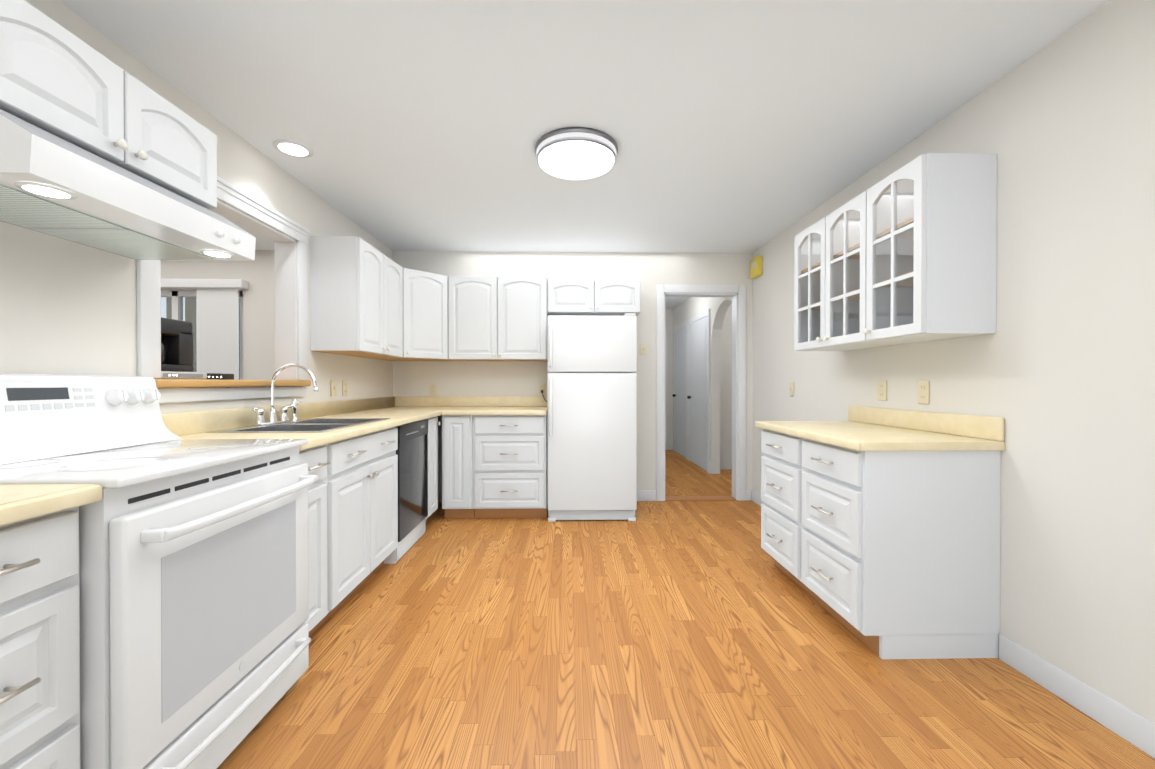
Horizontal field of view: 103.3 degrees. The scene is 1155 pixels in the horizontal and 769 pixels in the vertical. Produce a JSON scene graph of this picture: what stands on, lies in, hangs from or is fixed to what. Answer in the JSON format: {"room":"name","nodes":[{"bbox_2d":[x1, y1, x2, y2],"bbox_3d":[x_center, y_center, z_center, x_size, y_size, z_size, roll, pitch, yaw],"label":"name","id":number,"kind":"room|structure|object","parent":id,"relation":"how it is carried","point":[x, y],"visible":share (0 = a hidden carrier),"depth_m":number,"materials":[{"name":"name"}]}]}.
{"room":"kitchen","nodes":[
{"label":"kitchen","id":0,"kind":"room"},
{"bbox_2d":[0,0,392,413],"bbox_3d":[-1.780,-0.065,0.674,0.120,2.440,7.530,0,0,-1],"label":"wall","id":1,"kind":"structure","parent":0,"point":[67,307],"depth_m":1.70,"materials":[{"name":"white paint"}]},
{"bbox_2d":[0,0,216,208],"bbox_3d":[-1.558,-0.842,1.425,0.350,0.293,0.758,0,0,-1],"label":"upper cabinet","id":2,"kind":"object","parent":1,"relation":"attached to","point":[58,80],"visible":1,"depth_m":1.35,"materials":[{"name":"white paint"}]},
{"bbox_2d":[0,109,255,259],"bbox_3d":[-1.495,-0.588,1.428,0.476,0.203,0.756,0,0,-1],"label":"range hood","id":3,"kind":"object","parent":2,"relation":"attached to","point":[54,185],"visible":1,"depth_m":1.32,"materials":[{"name":"white metal"}]},
{"bbox_2d":[137,176,309,402],"bbox_3d":[-1.807,-0.466,2.380,0.170,1.075,1.179,0,0,-1],"label":"trim","id":4,"kind":"structure","parent":1,"relation":"attached to","point":[290,302],"depth_m":2.56,"materials":[{"name":"white paint"}]},
{"bbox_2d":[155,379,310,387],"bbox_3d":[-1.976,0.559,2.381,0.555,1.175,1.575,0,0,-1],"label":"shelf","id":5,"kind":"object","parent":1,"relation":"attached to","point":[172,383],"visible":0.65,"depth_m":2.18,"materials":[{"name":"brown wood"}]},
{"bbox_2d":[160,371,206,378],"bbox_3d":[-2.112,-0.049,2.323,0.222,0.040,0.300,0,0,-1],"label":"box","id":6,"kind":"object","parent":5,"relation":"on","point":[181,375],"visible":0.52,"depth_m":2.32,"materials":[{"name":"grey"}]},
{"bbox_2d":[161,317,193,371],"bbox_3d":[-2.117,-0.202,2.312,0.170,0.265,0.220,0,0,-1],"label":"coffee maker","id":7,"kind":"object","parent":6,"relation":"on","point":[176,345],"visible":0.46,"depth_m":2.33,"materials":[{"name":"black plastic"}]},
{"bbox_2d":[207,373,233,379],"bbox_3d":[-2.133,-0.049,2.623,0.151,0.038,0.240,0,0,-1],"label":"box","id":8,"kind":"object","parent":5,"relation":"on","point":[219,376],"visible":0.48,"depth_m":2.63,"materials":[{"name":"black plastic"}]},
{"bbox_2d":[331,380,335,395],"bbox_3d":[-1.764,0.022,3.311,0.011,0.116,0.072,0,0,-1],"label":"light switch","id":9,"kind":"object","parent":1,"relation":"attached to","point":[333,387],"visible":1,"depth_m":3.30,"materials":[{"name":"beige plastic"}]},
{"bbox_2d":[343,380,347,395],"bbox_3d":[-1.770,0.021,3.481,0.007,0.116,0.072,0,0,-1],"label":"electrical outlet","id":10,"kind":"object","parent":1,"relation":"attached to","point":[345,387],"visible":1,"depth_m":3.48,"materials":[{"name":"beige plastic"}]},
{"bbox_2d":[310,236,402,357],"bbox_3d":[-1.598,-0.609,3.425,0.350,0.760,0.806,0,0,-1],"label":"upper cabinet","id":11,"kind":"object","parent":1,"relation":"attached to","point":[356,296],"visible":0.98,"depth_m":3.03,"materials":[{"name":"white paint"}]},
{"bbox_2d":[161,250,752,501],"bbox_3d":[-1.641,-0.084,4.503,6.980,2.440,0.120,0,0,-1],"label":"wall","id":12,"kind":"structure","parent":0,"point":[650,270],"depth_m":4.46,"materials":[{"name":"white paint"}]},
{"bbox_2d":[161,291,242,379],"bbox_3d":[-3.906,0.111,4.458,1.350,2.050,0.060,0,0,-1],"label":"window","id":13,"kind":"structure","parent":12,"relation":"in","point":[177,304],"depth_m":4.44,"materials":[{"name":"white paint"}]},
{"bbox_2d":[161,279,247,379],"bbox_3d":[-3.898,0.052,4.346,1.460,2.110,0.095,0,0,-1],"label":"vertical blind","id":14,"kind":"object","parent":13,"relation":"attached to","point":[217,325],"visible":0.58,"depth_m":4.35,"materials":[{"name":"white"}]},
{"bbox_2d":[371,268,451,360],"bbox_3d":[-1.480,-0.612,4.131,0.614,0.760,0.622,0,0,-1],"label":"upper cabinet","id":15,"kind":"object","parent":12,"relation":"attached to","point":[425,316],"visible":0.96,"depth_m":3.97,"materials":[{"name":"white paint"}]},
{"bbox_2d":[430,383,436,394],"bbox_3d":[-1.400,0.036,4.442,0.072,0.116,0.007,0,0,-1],"label":"electrical outlet","id":16,"kind":"object","parent":12,"relation":"attached to","point":[433,388],"visible":1,"depth_m":4.44,"materials":[{"name":"beige plastic"}]},
{"bbox_2d":[448,276,547,360],"bbox_3d":[-0.729,-0.613,4.282,0.898,0.760,0.350,0,0,-1],"label":"upper cabinet","id":17,"kind":"object","parent":12,"relation":"attached to","point":[497,318],"visible":1,"depth_m":4.14,"materials":[{"name":"white paint"}]},
{"bbox_2d":[538,383,545,394],"bbox_3d":[-0.345,0.036,4.463,0.072,0.116,0.007,0,0,-1],"label":"electrical outlet","id":18,"kind":"object","parent":12,"relation":"attached to","point":[541,386],"visible":0.92,"depth_m":4.46,"materials":[{"name":"beige plastic"}]},
{"bbox_2d":[547,280,640,315],"bbox_3d":[0.150,-0.815,4.298,0.853,0.296,0.350,0,0,-1],"label":"upper cabinet","id":19,"kind":"object","parent":12,"relation":"attached to","point":[596,297],"visible":1,"depth_m":4.16,"materials":[{"name":"white paint"}]},
{"bbox_2d":[640,343,646,354],"bbox_3d":[0.645,-0.354,4.481,0.072,0.116,0.008,0,0,-1],"label":"light switch","id":20,"kind":"object","parent":12,"relation":"attached to","point":[643,348],"visible":1,"depth_m":4.48,"materials":[{"name":"beige plastic"}]},
{"bbox_2d":[637,490,655,500],"bbox_3d":[0.640,1.084,4.488,0.261,0.105,0.013,0,0,-1],"label":"baseboard","id":21,"kind":"structure","parent":12,"relation":"attached to","point":[642,495],"depth_m":4.48,"materials":[{"name":"white paint"}]},
{"bbox_2d":[665,496,735,500],"bbox_3d":[1.214,1.130,4.566,0.704,0.012,0.140,0,0,-1],"label":"sill","id":22,"kind":"structure","parent":12,"relation":"attached to","point":[695,498],"depth_m":4.54,"materials":[{"name":"brown wood"}]},
{"bbox_2d":[656,285,745,500],"bbox_3d":[1.214,0.075,4.560,0.888,2.121,0.158,0,0,-1],"label":"trim","id":23,"kind":"structure","parent":12,"relation":"attached to","point":[737,293],"depth_m":4.49,"materials":[{"name":"white paint"}]},
{"bbox_2d":[59,0,1110,308],"bbox_3d":[-0.950,-1.324,2.435,8.280,0.060,11.270,0,0,-1],"label":"ceiling","id":24,"kind":"structure","parent":0,"point":[739,126],"depth_m":2.03,"materials":[{"name":"white paint"}]},
{"bbox_2d":[273,139,312,157],"bbox_3d":[-1.551,-1.289,2.493,0.190,0.008,0.190,0,0,-1],"label":"recessed light","id":25,"kind":"object","parent":24,"relation":"in","point":[293,148],"visible":1,"depth_m":2.48,"materials":[{"name":"white paint"}]},
{"bbox_2d":[535,127,617,179],"bbox_3d":[-0.006,-1.247,2.509,0.456,0.094,0.456,0,0,-1],"label":"flush-mount ceiling light","id":26,"kind":"object","parent":24,"relation":"attached to","point":[576,153],"visible":1,"depth_m":2.39,"materials":[{"name":"white glass"}]},
{"bbox_2d":[665,309,672,449],"bbox_3d":[1.010,-0.101,7.977,1.260,2.440,0.120,0,0,-1],"label":"wall","id":27,"kind":"structure","parent":0,"point":[668,312],"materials":[{"name":"white paint"}]},
{"bbox_2d":[665,328,666,449],"bbox_3d":[1.078,0.064,7.909,0.955,2.110,0.020,0,0,-1],"label":"trim","id":28,"kind":"structure","parent":27,"relation":"attached to","point":[665,328],"depth_m":7.91,"materials":[{"name":"white paint"}]},
{"bbox_2d":[217,450,1154,768],"bbox_3d":[-0.950,1.176,2.447,8.280,0.060,11.270,0,0,-1],"label":"floor","id":29,"kind":"structure","parent":0,"point":[683,636],"depth_m":1.81,"materials":[{"name":"brown wood"}]},
{"bbox_2d":[0,506,80,768],"bbox_3d":[-1.393,0.709,0.828,0.656,0.890,0.400,0,0,-1],"label":"base cabinet","id":30,"kind":"object","parent":29,"relation":"on","point":[39,648],"visible":1,"depth_m":0.94,"materials":[{"name":"white paint"}]},
{"bbox_2d":[0,484,101,525],"bbox_3d":[-1.394,0.193,0.825,0.654,0.138,0.402,0,0,-1],"label":"countertop","id":31,"kind":"structure","parent":30,"relation":"on","point":[20,502],"depth_m":0.94,"materials":[{"name":"laminate"}]},
{"bbox_2d":[0,374,319,768],"bbox_3d":[-1.340,0.558,1.411,0.748,1.186,0.754,0,0,-1],"label":"range","id":32,"kind":"object","parent":29,"relation":"on","point":[195,640],"visible":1,"depth_m":1.29,"materials":[{"name":"white metal"}]},
{"bbox_2d":[299,444,329,630],"bbox_3d":[-1.415,0.704,1.931,0.656,0.890,0.274,0,0,-1],"label":"base cabinet","id":33,"kind":"object","parent":29,"relation":"on","point":[314,459],"visible":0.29,"depth_m":1.99,"materials":[{"name":"white paint"}]},
{"bbox_2d":[309,427,397,636],"bbox_3d":[-1.427,0.701,2.495,0.656,0.890,0.846,0,0,-1],"label":"base cabinet","id":34,"kind":"object","parent":29,"relation":"on","point":[361,480],"visible":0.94,"depth_m":2.38,"materials":[{"name":"white paint"}]},
{"bbox_2d":[180,436,271,438],"bbox_3d":[-1.443,0.238,1.945,0.480,0.038,0.310,0,0,-1],"label":"countertop","id":35,"kind":"structure","parent":34,"relation":"on","point":[182,437],"depth_m":1.91,"materials":[{"name":"laminate"}]},
{"bbox_2d":[161,396,443,449],"bbox_3d":[-1.436,0.182,3.118,0.660,0.138,2.656,0,0,-1],"label":"countertop","id":36,"kind":"structure","parent":34,"relation":"on","point":[401,410],"depth_m":2.57,"materials":[{"name":"laminate"}]},
{"bbox_2d":[252,363,318,425],"bbox_3d":[-1.555,0.045,2.520,0.278,0.329,0.388,0,0,-1],"label":"faucet","id":37,"kind":"object","parent":36,"relation":"on","point":[272,418],"visible":1,"depth_m":2.49,"materials":[{"name":"silver metal"}]},
{"bbox_2d":[206,418,389,432],"bbox_3d":[-1.446,0.297,2.498,0.528,0.172,0.808,0,0,-1],"label":"sink","id":38,"kind":"object","parent":36,"relation":"in","point":[313,425],"visible":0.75,"depth_m":2.48,"materials":[{"name":"silver metal"}]},
{"bbox_2d":[384,419,427,563],"bbox_3d":[-1.446,0.700,3.220,0.608,0.885,0.594,0,0,-1],"label":"dishwasher","id":39,"kind":"object","parent":29,"relation":"on","point":[412,451],"visible":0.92,"depth_m":3.15,"materials":[{"name":"black metal"}]},
{"bbox_2d":[426,417,440,521],"bbox_3d":[-1.453,0.695,3.665,0.650,0.890,0.284,0,0,-1],"label":"base cabinet","id":40,"kind":"object","parent":29,"relation":"on","point":[433,423],"visible":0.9,"depth_m":3.67,"materials":[{"name":"white paint"}]},
{"bbox_2d":[444,396,546,414],"bbox_3d":[-0.695,0.177,4.110,0.862,0.138,0.702,0,0,-1],"label":"countertop","id":41,"kind":"structure","parent":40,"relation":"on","point":[453,405],"depth_m":4.43,"materials":[{"name":"laminate"}]},
{"bbox_2d":[442,415,474,517],"bbox_3d":[-1.016,0.693,4.137,0.254,0.890,0.640,0,0,-1],"label":"base cabinet","id":42,"kind":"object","parent":29,"relation":"on","point":[457,466],"depth_m":3.82,"materials":[{"name":"white paint"}]},
{"bbox_2d":[473,415,546,517],"bbox_3d":[-0.576,0.693,4.129,0.616,0.890,0.676,0,0,-1],"label":"drawers","id":43,"kind":"object","parent":29,"relation":"on","point":[509,466],"visible":0.98,"depth_m":3.83,"materials":[{"name":"white paint"}]},
{"bbox_2d":[547,313,636,521],"bbox_3d":[0.117,0.269,4.101,0.745,1.738,0.688,0,0,-1],"label":"fridge","id":44,"kind":"object","parent":29,"relation":"on","point":[591,419],"visible":1,"depth_m":3.79,"materials":[{"name":"white metal"}]},
{"bbox_2d":[761,429,1000,658],"bbox_3d":[1.453,0.709,2.417,0.634,0.875,1.001,0,0,-1],"label":"base cabinet","id":45,"kind":"object","parent":29,"relation":"on","point":[888,554],"visible":0.98,"depth_m":1.92,"materials":[{"name":"white wood"}]},
{"bbox_2d":[755,405,1004,450],"bbox_3d":[1.457,0.200,2.414,0.624,0.138,1.040,0,0,-1],"label":"countertop","id":46,"kind":"structure","parent":45,"relation":"on","point":[863,428],"depth_m":2.16,"materials":[{"name":"laminate"}]},
{"bbox_2d":[673,0,1154,722],"bbox_3d":[1.829,-0.074,2.517,0.120,2.440,11.070,0,0,-1],"label":"wall","id":47,"kind":"structure","parent":0,"point":[1056,370],"depth_m":1.70,"materials":[{"name":"white paint"}]},
{"bbox_2d":[672,326,686,457],"bbox_3d":[1.634,0.103,7.345,0.074,2.028,0.766,0,0,-1],"label":"hall door","id":48,"kind":"structure","parent":47,"relation":"in","point":[679,395],"depth_m":7.35,"materials":[{"name":"white paint"}]},
{"bbox_2d":[674,309,710,473],"bbox_3d":[1.673,0.069,6.813,0.020,2.110,1.984,0,0,-1],"label":"trim","id":49,"kind":"structure","parent":47,"relation":"attached to","point":[687,323],"depth_m":6.79,"materials":[{"name":"white paint"}]},
{"bbox_2d":[687,316,706,470],"bbox_3d":[1.654,0.108,6.355,0.074,2.028,0.846,0,0,-1],"label":"hall door","id":50,"kind":"structure","parent":47,"relation":"in","point":[697,397],"depth_m":6.33,"materials":[{"name":"white paint"}]},
{"bbox_2d":[750,256,761,278],"bbox_3d":[1.704,-1.123,4.360,0.051,0.180,0.180,0,0,-1],"label":"alarm box","id":51,"kind":"object","parent":47,"relation":"attached to","point":[755,267],"visible":1,"depth_m":4.32,"materials":[{"name":"yellow plastic"}]},
{"bbox_2d":[749,490,762,505],"bbox_3d":[1.738,1.087,3.732,0.015,0.105,1.568,0,0,-1],"label":"baseboard","id":52,"kind":"structure","parent":47,"relation":"attached to","point":[754,496],"depth_m":4.41,"materials":[{"name":"white paint"}]},
{"bbox_2d":[789,382,793,395],"bbox_3d":[1.737,0.030,3.716,0.011,0.116,0.072,0,0,-1],"label":"light switch","id":53,"kind":"object","parent":47,"relation":"attached to","point":[791,388],"visible":1,"depth_m":3.71,"materials":[{"name":"beige plastic"}]},
{"bbox_2d":[878,380,886,400],"bbox_3d":[1.761,0.030,2.641,0.007,0.116,0.072,0,0,-1],"label":"electrical outlet","id":54,"kind":"object","parent":47,"relation":"attached to","point":[882,390],"visible":1,"depth_m":2.63,"materials":[{"name":"beige plastic"}]},
{"bbox_2d":[794,153,996,350],"bbox_3d":[1.593,-0.604,2.485,0.350,0.760,1.098,0,0,-1],"label":"upper cabinet","id":55,"kind":"object","parent":47,"relation":"attached to","point":[906,254],"visible":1,"depth_m":2.11,"materials":[{"name":"white wood"}]},
{"bbox_2d":[918,381,928,403],"bbox_3d":[1.767,0.037,2.334,0.007,0.116,0.072,0,0,-1],"label":"electrical outlet","id":56,"kind":"object","parent":47,"relation":"attached to","point":[923,392],"visible":1,"depth_m":2.33,"materials":[{"name":"beige plastic"}]},
{"bbox_2d":[999,634,1154,757],"bbox_3d":[1.824,1.108,-0.547,0.013,0.105,4.932,0,0,-1],"label":"baseboard","id":57,"kind":"structure","parent":47,"relation":"attached to","point":[1134,728],"depth_m":1.61,"materials":[{"name":"white paint"}]},
{"label":"outside","id":58,"kind":"structure","parent":0,"visible":0},
{"bbox_2d":[161,297,239,379],"bbox_3d":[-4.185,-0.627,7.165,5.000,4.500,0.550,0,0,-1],"label":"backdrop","id":59,"kind":"structure","parent":58,"point":[169,311],"depth_m":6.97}
]}

